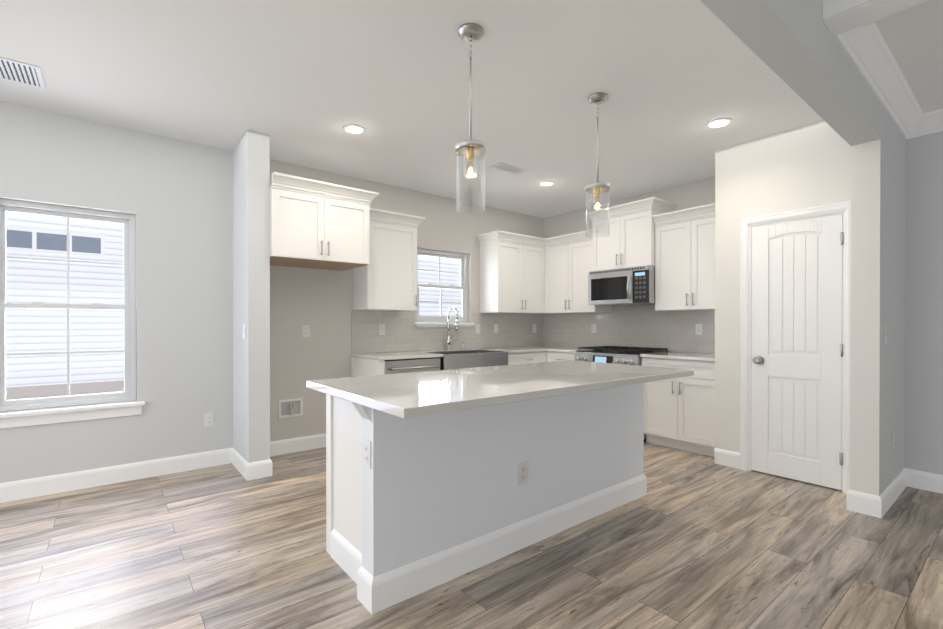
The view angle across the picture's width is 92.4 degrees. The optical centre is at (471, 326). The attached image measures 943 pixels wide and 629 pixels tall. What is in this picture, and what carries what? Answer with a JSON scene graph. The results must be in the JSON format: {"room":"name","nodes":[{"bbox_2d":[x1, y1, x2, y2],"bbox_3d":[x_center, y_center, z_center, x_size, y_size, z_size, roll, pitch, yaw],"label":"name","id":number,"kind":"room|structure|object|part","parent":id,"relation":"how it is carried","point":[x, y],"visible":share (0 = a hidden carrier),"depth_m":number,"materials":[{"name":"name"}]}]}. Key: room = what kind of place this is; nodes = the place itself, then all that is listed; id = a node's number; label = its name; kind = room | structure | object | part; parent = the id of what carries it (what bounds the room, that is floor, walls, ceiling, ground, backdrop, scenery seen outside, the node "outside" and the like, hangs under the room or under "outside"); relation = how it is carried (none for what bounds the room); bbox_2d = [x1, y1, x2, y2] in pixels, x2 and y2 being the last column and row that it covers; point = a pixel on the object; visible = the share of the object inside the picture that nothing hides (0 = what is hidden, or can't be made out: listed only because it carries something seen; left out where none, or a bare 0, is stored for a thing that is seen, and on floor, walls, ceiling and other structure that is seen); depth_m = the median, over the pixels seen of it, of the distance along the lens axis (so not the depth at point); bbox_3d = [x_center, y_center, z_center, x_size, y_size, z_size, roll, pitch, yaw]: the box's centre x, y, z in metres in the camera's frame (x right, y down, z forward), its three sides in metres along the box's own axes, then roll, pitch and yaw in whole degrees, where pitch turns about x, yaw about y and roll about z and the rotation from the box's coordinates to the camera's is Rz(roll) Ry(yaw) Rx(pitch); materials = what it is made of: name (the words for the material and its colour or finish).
{"room":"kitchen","nodes":[
{"label":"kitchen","id":0,"kind":"room"},
{"bbox_2d":[0,0,907,495],"bbox_3d":[-0.159,-0.154,0.770,9.000,2.740,0.175,0,0,-39],"label":"wall","id":1,"kind":"structure","parent":0,"point":[210,280],"depth_m":3.59,"materials":[{"name":"grey paint"}]},
{"bbox_2d":[0,199,135,411],"bbox_3d":[-3.008,-0.145,3.373,0.806,1.476,0.080,0,0,-39],"label":"window","id":2,"kind":"structure","parent":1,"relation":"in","point":[128,307],"depth_m":3.38,"materials":[{"name":"white plastic"}]},
{"bbox_2d":[0,401,144,428],"bbox_3d":[-2.952,0.647,3.306,0.910,0.102,0.099,0,0,-39],"label":"window sill","id":3,"kind":"structure","parent":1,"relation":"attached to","point":[31,418],"depth_m":3.29,"materials":[{"name":"white wood"}]},
{"bbox_2d":[0,448,227,502],"bbox_3d":[-4.045,1.143,2.417,4.990,0.133,0.014,0,0,-39],"label":"baseboard","id":4,"kind":"structure","parent":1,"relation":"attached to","point":[59,483],"depth_m":3.43,"materials":[{"name":"white wood"}]},
{"bbox_2d":[204,412,213,426],"bbox_3d":[-2.244,0.798,3.863,0.072,0.116,0.007,0,0,-39],"label":"electrical outlet","id":5,"kind":"object","parent":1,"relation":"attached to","point":[208,419],"visible":1,"depth_m":3.86,"materials":[{"name":"white plastic"}]},
{"bbox_2d":[228,448,251,480],"bbox_3d":[-1.916,1.137,3.739,0.014,0.133,0.554,0,0,-39],"label":"baseboard","id":6,"kind":"structure","parent":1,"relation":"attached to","point":[245,468],"depth_m":3.69,"materials":[{"name":"white wood"}]},
{"bbox_2d":[242,324,245,338],"bbox_3d":[-1.825,0.044,3.619,0.015,0.116,0.072,0,0,-39],"label":"light switch","id":7,"kind":"object","parent":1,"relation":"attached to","point":[244,331],"visible":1,"depth_m":3.61,"materials":[{"name":"white plastic"}]},
{"bbox_2d":[252,453,271,476],"bbox_3d":[-1.780,1.137,3.848,0.014,0.133,0.554,0,0,-39],"label":"baseboard","id":8,"kind":"structure","parent":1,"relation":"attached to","point":[265,466],"depth_m":3.60,"materials":[{"name":"white wood"}]},
{"bbox_2d":[278,398,302,418],"bbox_3d":[-1.708,0.779,4.276,0.220,0.170,0.032,0,0,-39],"label":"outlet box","id":9,"kind":"object","parent":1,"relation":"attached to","point":[288,408],"visible":1,"depth_m":4.28,"materials":[{"name":"white plastic"}]},
{"bbox_2d":[270,433,325,455],"bbox_3d":[-1.604,1.134,4.374,0.945,0.133,0.014,0,0,-39],"label":"baseboard","id":10,"kind":"structure","parent":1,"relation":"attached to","point":[292,445],"depth_m":4.32,"materials":[{"name":"white wood"}]},
{"bbox_2d":[302,325,309,336],"bbox_3d":[-1.600,0.048,4.376,0.072,0.116,0.007,0,0,-39],"label":"electrical outlet","id":11,"kind":"object","parent":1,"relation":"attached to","point":[305,330],"visible":1,"depth_m":4.37,"materials":[{"name":"white plastic"}]},
{"bbox_2d":[270,172,378,270],"bbox_3d":[-1.407,-0.886,4.094,0.908,0.650,0.680,0,0,-39],"label":"upper cabinet","id":12,"kind":"object","parent":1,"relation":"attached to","point":[315,230],"depth_m":3.84,"materials":[{"name":"white wood"}]},
{"bbox_3d":[-1.407,-1.167,4.092,0.908,0.088,0.680,0,0,-39],"label":"cabinet top","id":13,"kind":"part","parent":12,"relation":"part of","materials":[{"name":"white wood"}]},
{"bbox_2d":[353,208,424,310],"bbox_3d":[-0.881,-0.652,4.689,0.691,0.974,0.410,0,0,-39],"label":"upper cabinet","id":14,"kind":"object","parent":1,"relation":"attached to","point":[385,279],"depth_m":4.57,"materials":[{"name":"white wood"}]},
{"bbox_3d":[-0.880,-1.095,4.687,0.691,0.088,0.410,0,0,-39],"label":"cabinet top","id":15,"kind":"part","parent":14,"relation":"part of","materials":[{"name":"white wood"}]},
{"bbox_2d":[417,248,467,321],"bbox_3d":[-0.379,-0.477,5.480,0.786,0.862,0.080,0,0,-39],"label":"kitchen window","id":16,"kind":"structure","parent":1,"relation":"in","point":[463,273],"depth_m":5.51,"materials":[{"name":"white plastic"}]},
{"bbox_2d":[414,322,474,326],"bbox_3d":[-0.322,-0.014,5.411,0.850,0.057,0.099,0,0,-39],"label":"window sill","id":17,"kind":"structure","parent":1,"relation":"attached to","point":[420,324],"depth_m":5.32,"materials":[{"name":"white wood"}]},
{"bbox_2d":[351,310,542,353],"bbox_3d":[-0.107,0.056,5.572,2.896,0.448,0.008,0,0,-39],"label":"backsplash","id":18,"kind":"structure","parent":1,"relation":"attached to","point":[402,333],"depth_m":5.30,"materials":[{"name":"tile"}]},
{"bbox_2d":[379,324,384,334],"bbox_3d":[-0.965,0.039,4.875,0.072,0.116,0.007,0,0,-39],"label":"electrical outlet","id":19,"kind":"object","parent":18,"relation":"attached to","point":[381,329],"visible":1,"depth_m":4.87,"materials":[{"name":"white plastic"}]},
{"bbox_2d":[476,324,479,333],"bbox_3d":[0.085,0.035,5.716,0.072,0.116,0.007,0,0,-39],"label":"electrical outlet","id":20,"kind":"object","parent":18,"relation":"attached to","point":[477,328],"visible":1,"depth_m":5.71,"materials":[{"name":"white plastic"}]},
{"bbox_2d":[494,324,497,332],"bbox_3d":[0.325,0.035,5.909,0.072,0.116,0.007,0,0,-39],"label":"electrical outlet","id":21,"kind":"object","parent":18,"relation":"attached to","point":[495,328],"visible":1,"depth_m":5.90,"materials":[{"name":"white plastic"}]},
{"bbox_2d":[476,230,544,313],"bbox_3d":[0.533,-0.657,5.823,0.896,0.974,0.410,0,0,-39],"label":"upper cabinet","id":22,"kind":"object","parent":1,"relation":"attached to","point":[512,276],"depth_m":5.67,"materials":[{"name":"white wood"}]},
{"bbox_3d":[0.182,-1.099,5.592,0.062,0.088,0.327,0,0,-39],"label":"cabinet top","id":23,"kind":"part","parent":22,"relation":"part of","materials":[{"name":"white wood"}]},
{"bbox_3d":[0.642,-1.099,5.685,0.896,0.088,0.062,0,0,-39],"label":"cabinet top","id":24,"kind":"part","parent":22,"relation":"part of","materials":[{"name":"white wood"}]},
{"bbox_2d":[545,229,591,245],"bbox_3d":[1.216,-1.099,5.635,0.062,0.088,0.720,0,0,-39],"label":"crown molding","id":25,"kind":"structure","parent":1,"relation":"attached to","point":[581,235],"depth_m":5.65,"materials":[{"name":"white wood"}]},
{"bbox_2d":[545,238,611,313],"bbox_3d":[1.342,-0.612,5.781,0.383,0.885,0.786,0,0,-39],"label":"upper cabinet","id":26,"kind":"object","parent":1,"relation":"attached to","point":[568,267],"visible":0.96,"depth_m":5.67,"materials":[{"name":"white wood"}]},
{"bbox_2d":[543,305,714,353],"bbox_3d":[1.855,0.004,5.447,0.008,0.554,2.658,0,0,-39],"label":"backsplash","id":27,"kind":"structure","parent":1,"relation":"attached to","point":[649,326],"depth_m":5.34,"materials":[{"name":"tile"}]},
{"bbox_2d":[591,324,595,332],"bbox_3d":[1.567,0.030,5.793,0.007,0.116,0.072,0,0,-39],"label":"electrical outlet","id":28,"kind":"object","parent":27,"relation":"attached to","point":[593,328],"visible":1,"depth_m":5.79,"materials":[{"name":"white plastic"}]},
{"bbox_2d":[696,324,702,334],"bbox_3d":[2.396,0.034,4.758,0.007,0.116,0.072,0,0,-39],"label":"electrical outlet","id":29,"kind":"object","parent":27,"relation":"attached to","point":[699,329],"visible":1,"depth_m":4.75,"materials":[{"name":"white plastic"}]},
{"bbox_2d":[585,197,676,270],"bbox_3d":[1.792,-0.989,5.148,0.471,0.694,0.872,0,0,-39],"label":"upper cabinet","id":30,"kind":"object","parent":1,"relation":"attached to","point":[629,241],"depth_m":4.97,"materials":[{"name":"white wood"}]},
{"bbox_2d":[588,265,654,305],"bbox_3d":[1.760,-0.441,5.124,0.538,0.394,0.753,0,0,-39],"label":"microwave","id":31,"kind":"object","parent":30,"relation":"attached to","point":[628,286],"visible":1,"depth_m":4.94,"materials":[{"name":"silver metal"}]},
{"bbox_3d":[1.792,-1.292,5.146,0.470,0.088,0.872,0,0,-39],"label":"cabinet top","id":32,"kind":"part","parent":30,"relation":"part of","materials":[{"name":"white wood"}]},
{"bbox_2d":[652,203,714,310],"bbox_3d":[2.290,-0.662,4.576,0.410,0.994,0.756,0,0,-39],"label":"upper cabinet","id":33,"kind":"object","parent":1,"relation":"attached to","point":[685,265],"depth_m":4.52,"materials":[{"name":"white wood"}]},
{"bbox_3d":[2.154,-1.114,4.465,0.062,0.088,0.756,0,0,-39],"label":"cabinet top","id":34,"kind":"part","parent":33,"relation":"part of","materials":[{"name":"white wood"}]},
{"bbox_2d":[740,201,850,493],"bbox_3d":[2.534,0.154,3.536,0.119,2.100,0.750,0,0,-39],"label":"door frame","id":35,"kind":"structure","parent":1,"relation":"attached to","point":[744,352],"depth_m":3.62,"materials":[{"name":"white wood"}]},
{"bbox_2d":[751,214,843,489],"bbox_3d":[2.492,0.188,3.497,0.105,2.009,0.600,0,0,-39],"label":"pantry door","id":36,"kind":"structure","parent":1,"relation":"in","point":[796,375],"depth_m":3.49,"materials":[{"name":"white wood"}]},
{"bbox_3d":[2.488,0.165,3.475,0.072,1.690,0.572,0,0,-39],"label":"pantry door knob","id":37,"kind":"part","parent":36,"relation":"part of","materials":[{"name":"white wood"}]},
{"bbox_2d":[846,489,867,512],"bbox_3d":[2.623,1.140,3.070,0.369,0.133,0.044,0,0,-39],"label":"baseboard","id":38,"kind":"structure","parent":1,"relation":"attached to","point":[856,501],"depth_m":2.93,"materials":[{"name":"white wood"}]},
{"bbox_2d":[834,0,927,47],"bbox_3d":[3.418,-1.456,0.192,0.105,0.129,5.195,0,0,-39],"label":"crown molding","id":39,"kind":"structure","parent":1,"relation":"attached to","point":[847,39],"depth_m":2.26,"materials":[{"name":"white wood"}]},
{"bbox_2d":[842,36,925,138],"bbox_3d":[2.546,-1.467,2.754,1.710,0.129,0.105,0,0,-39],"label":"crown molding","id":40,"kind":"structure","parent":1,"relation":"attached to","point":[865,48],"depth_m":2.72,"materials":[{"name":"white wood"}]},
{"bbox_2d":[884,326,887,343],"bbox_3d":[2.697,0.057,2.938,0.072,0.116,0.015,0,0,-39],"label":"light switch","id":41,"kind":"object","parent":1,"relation":"attached to","point":[885,334],"visible":1,"depth_m":2.94,"materials":[{"name":"white plastic"}]},
{"bbox_2d":[868,468,911,517],"bbox_3d":[2.901,1.140,3.123,0.869,0.133,0.039,0,0,-39],"label":"baseboard","id":42,"kind":"structure","parent":1,"relation":"attached to","point":[871,504],"depth_m":2.99,"materials":[{"name":"white wood"}]},
{"bbox_2d":[0,441,942,628],"bbox_3d":[0.330,1.243,0.166,9.300,0.050,9.300,0,0,-39],"label":"floor","id":43,"kind":"structure","parent":0,"point":[690,540],"depth_m":2.31,"materials":[{"name":"brown wood"}]},
{"bbox_2d":[351,357,384,376],"bbox_3d":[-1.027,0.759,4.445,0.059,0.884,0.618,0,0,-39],"label":"base cabinet","id":44,"kind":"object","parent":43,"relation":"on","point":[364,367],"visible":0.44,"depth_m":4.40,"materials":[{"name":"white wood"}]},
{"bbox_2d":[385,357,439,373],"bbox_3d":[-0.740,0.758,4.645,0.633,0.883,0.663,0,0,-39],"label":"dishwasher","id":45,"kind":"object","parent":43,"relation":"on","point":[397,366],"visible":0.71,"depth_m":4.40,"materials":[{"name":"silver metal"}]},
{"bbox_2d":[326,383,646,613],"bbox_3d":[0.193,0.765,2.819,2.185,0.884,0.676,0,0,-39],"label":"kitchen island","id":46,"kind":"object","parent":43,"relation":"on","point":[424,503],"visible":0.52,"depth_m":2.29,"materials":[{"name":"paint"}]},
{"bbox_2d":[363,438,370,468],"bbox_3d":[-0.455,0.551,1.958,0.007,0.116,0.072,0,0,-39],"label":"electrical outlet","id":47,"kind":"object","parent":46,"relation":"attached to","point":[366,453],"visible":1,"depth_m":1.95,"materials":[{"name":"white plastic"}]},
{"bbox_2d":[306,360,693,418],"bbox_3d":[0.290,0.304,2.662,2.165,0.038,1.010,0,0,-39],"label":"island countertop","id":48,"kind":"structure","parent":46,"relation":"on","point":[409,395],"depth_m":2.26,"materials":[{"name":"stone"}]},
{"bbox_2d":[518,461,527,484],"bbox_3d":[0.281,0.804,2.471,0.072,0.116,0.007,0,0,-39],"label":"electrical outlet","id":49,"kind":"object","parent":46,"relation":"attached to","point":[522,472],"visible":1,"depth_m":2.47,"materials":[{"name":"white plastic"}]},
{"bbox_2d":[508,351,545,364],"bbox_3d":[0.491,0.754,5.639,0.648,0.884,0.653,0,0,-39],"label":"base cabinet","id":50,"kind":"object","parent":43,"relation":"on","point":[525,358],"visible":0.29,"depth_m":5.40,"materials":[{"name":"white wood"}]},
{"bbox_2d":[351,345,573,359],"bbox_3d":[0.089,0.297,5.324,2.915,0.030,0.638,0,0,-39],"label":"countertop","id":51,"kind":"structure","parent":50,"relation":"on","point":[404,355],"depth_m":4.86,"materials":[{"name":"stone"}]},
{"bbox_2d":[446,307,465,349],"bbox_3d":[-0.147,0.027,5.360,0.244,0.509,0.222,0,0,-39],"label":"faucet","id":52,"kind":"object","parent":51,"relation":"on","point":[456,325],"visible":1,"depth_m":5.35,"materials":[{"name":"silver metal"}]},
{"bbox_2d":[426,350,507,369],"bbox_3d":[-0.094,0.418,5.096,0.898,0.255,0.524,0,0,-39],"label":"sink","id":53,"kind":"object","parent":51,"relation":"in","point":[458,359],"visible":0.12,"depth_m":4.91,"materials":[{"name":"silver metal"}]},
{"bbox_2d":[547,351,574,361],"bbox_3d":[1.308,0.754,5.613,0.653,0.884,0.469,0,0,-39],"label":"base cabinet","id":54,"kind":"object","parent":43,"relation":"on","point":[557,356],"visible":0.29,"depth_m":5.45,"materials":[{"name":"white wood"}]},
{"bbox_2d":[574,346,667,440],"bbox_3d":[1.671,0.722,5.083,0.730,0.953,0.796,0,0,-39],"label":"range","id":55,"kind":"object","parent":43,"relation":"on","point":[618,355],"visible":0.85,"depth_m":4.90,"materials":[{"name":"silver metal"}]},
{"bbox_2d":[642,357,714,456],"bbox_3d":[2.197,0.758,4.505,0.653,0.884,0.751,0,0,-39],"label":"base cabinet","id":56,"kind":"object","parent":43,"relation":"on","point":[679,412],"visible":0.6,"depth_m":4.29,"materials":[{"name":"white wood"}]},
{"bbox_2d":[547,347,714,361],"bbox_3d":[1.808,0.298,5.000,0.638,0.030,2.018,0,0,-39],"label":"countertop","id":57,"kind":"structure","parent":56,"relation":"on","point":[689,356],"depth_m":4.54,"materials":[{"name":"stone"}]},
{"bbox_2d":[0,0,942,217],"bbox_3d":[0.330,-1.571,0.154,9.300,0.100,9.300,0,0,-39],"label":"ceiling","id":58,"kind":"structure","parent":0,"point":[301,82],"depth_m":2.84,"materials":[{"name":"paint"}]},
{"bbox_2d":[0,57,45,89],"bbox_3d":[-2.866,-1.528,2.623,0.550,0.006,0.320,0,0,-39],"label":"ceiling vent","id":59,"kind":"object","parent":58,"relation":"in","point":[20,72],"visible":1,"depth_m":2.73,"materials":[{"name":"white metal"}]},
{"bbox_2d":[343,124,365,133],"bbox_3d":[-0.912,-1.530,3.517,0.176,0.009,0.176,0,0,-39],"label":"recessed light","id":60,"kind":"object","parent":58,"relation":"in","point":[354,129],"visible":1,"depth_m":3.51,"materials":[{"name":"white plastic"}]},
{"bbox_2d":[455,23,485,212],"bbox_3d":[-0.005,-1.068,2.349,0.160,0.924,0.160,0,0,-39],"label":"pendant light","id":61,"kind":"object","parent":58,"relation":"hanging from","point":[470,149],"visible":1,"depth_m":2.34,"materials":[{"name":"clear glass"}]},
{"bbox_2d":[489,162,526,174],"bbox_3d":[0.362,-1.536,4.416,0.360,0.006,0.160,0,0,-39],"label":"ceiling vent","id":62,"kind":"object","parent":58,"relation":"in","point":[507,168],"visible":1,"depth_m":4.40,"materials":[{"name":"white metal"}]},
{"bbox_2d":[539,181,554,185],"bbox_3d":[0.811,-1.536,4.872,0.176,0.009,0.176,0,0,-39],"label":"recessed light","id":63,"kind":"object","parent":58,"relation":"in","point":[545,183],"visible":0.98,"depth_m":4.86,"materials":[{"name":"white plastic"}]},
{"bbox_2d":[585,92,609,237],"bbox_3d":[0.846,-1.071,3.030,0.160,0.924,0.160,0,0,-39],"label":"pendant light","id":64,"kind":"object","parent":58,"relation":"hanging from","point":[597,188],"visible":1,"depth_m":3.02,"materials":[{"name":"clear glass"}]},
{"bbox_2d":[706,117,731,127],"bbox_3d":[1.865,-1.530,3.410,0.176,0.009,0.176,0,0,-39],"label":"recessed light","id":65,"kind":"object","parent":58,"relation":"in","point":[719,122],"visible":1,"depth_m":3.39,"materials":[{"name":"white plastic"}]},
{"bbox_2d":[822,0,923,35],"bbox_3d":[3.291,-1.453,0.089,0.220,0.135,5.194,0,0,-39],"label":"ceiling beam","id":66,"kind":"structure","parent":58,"relation":"attached to","point":[840,16],"depth_m":2.02,"materials":[{"name":"white paint"}]},
{"bbox_2d":[908,131,942,474],"bbox_3d":[5.025,-0.157,1.482,0.320,2.740,5.190,0,0,-39],"label":"wall","id":67,"kind":"structure","parent":0,"point":[925,153],"depth_m":3.33,"materials":[{"name":"grey paint"}]},
{"bbox_2d":[906,108,942,139],"bbox_3d":[4.857,-1.461,1.345,0.105,0.129,5.195,0,0,-39],"label":"crown molding","id":68,"kind":"structure","parent":67,"relation":"attached to","point":[934,119],"depth_m":3.25,"materials":[{"name":"white wood"}]},
{"bbox_2d":[912,469,942,493],"bbox_3d":[4.893,1.147,1.384,0.014,0.133,5.195,0,0,-39],"label":"baseboard","id":69,"kind":"structure","parent":67,"relation":"attached to","point":[928,481],"depth_m":3.31,"materials":[{"name":"white wood"}]},
{"label":"outside","id":70,"kind":"structure","parent":0,"visible":0},
{"bbox_3d":[-3.139,1.807,5.295,20.000,0.020,3.000,0,0,-39],"label":"ground","id":71,"kind":"structure","parent":70,"visible":0},
{"bbox_2d":[6,212,462,399],"bbox_3d":[-4.033,-0.757,6.401,20.000,5.100,0.600,0,0,-39],"label":"neighbor house","id":72,"kind":"structure","parent":71,"relation":"on","point":[58,326],"depth_m":5.68,"materials":[{"name":"grey"}]}
]}

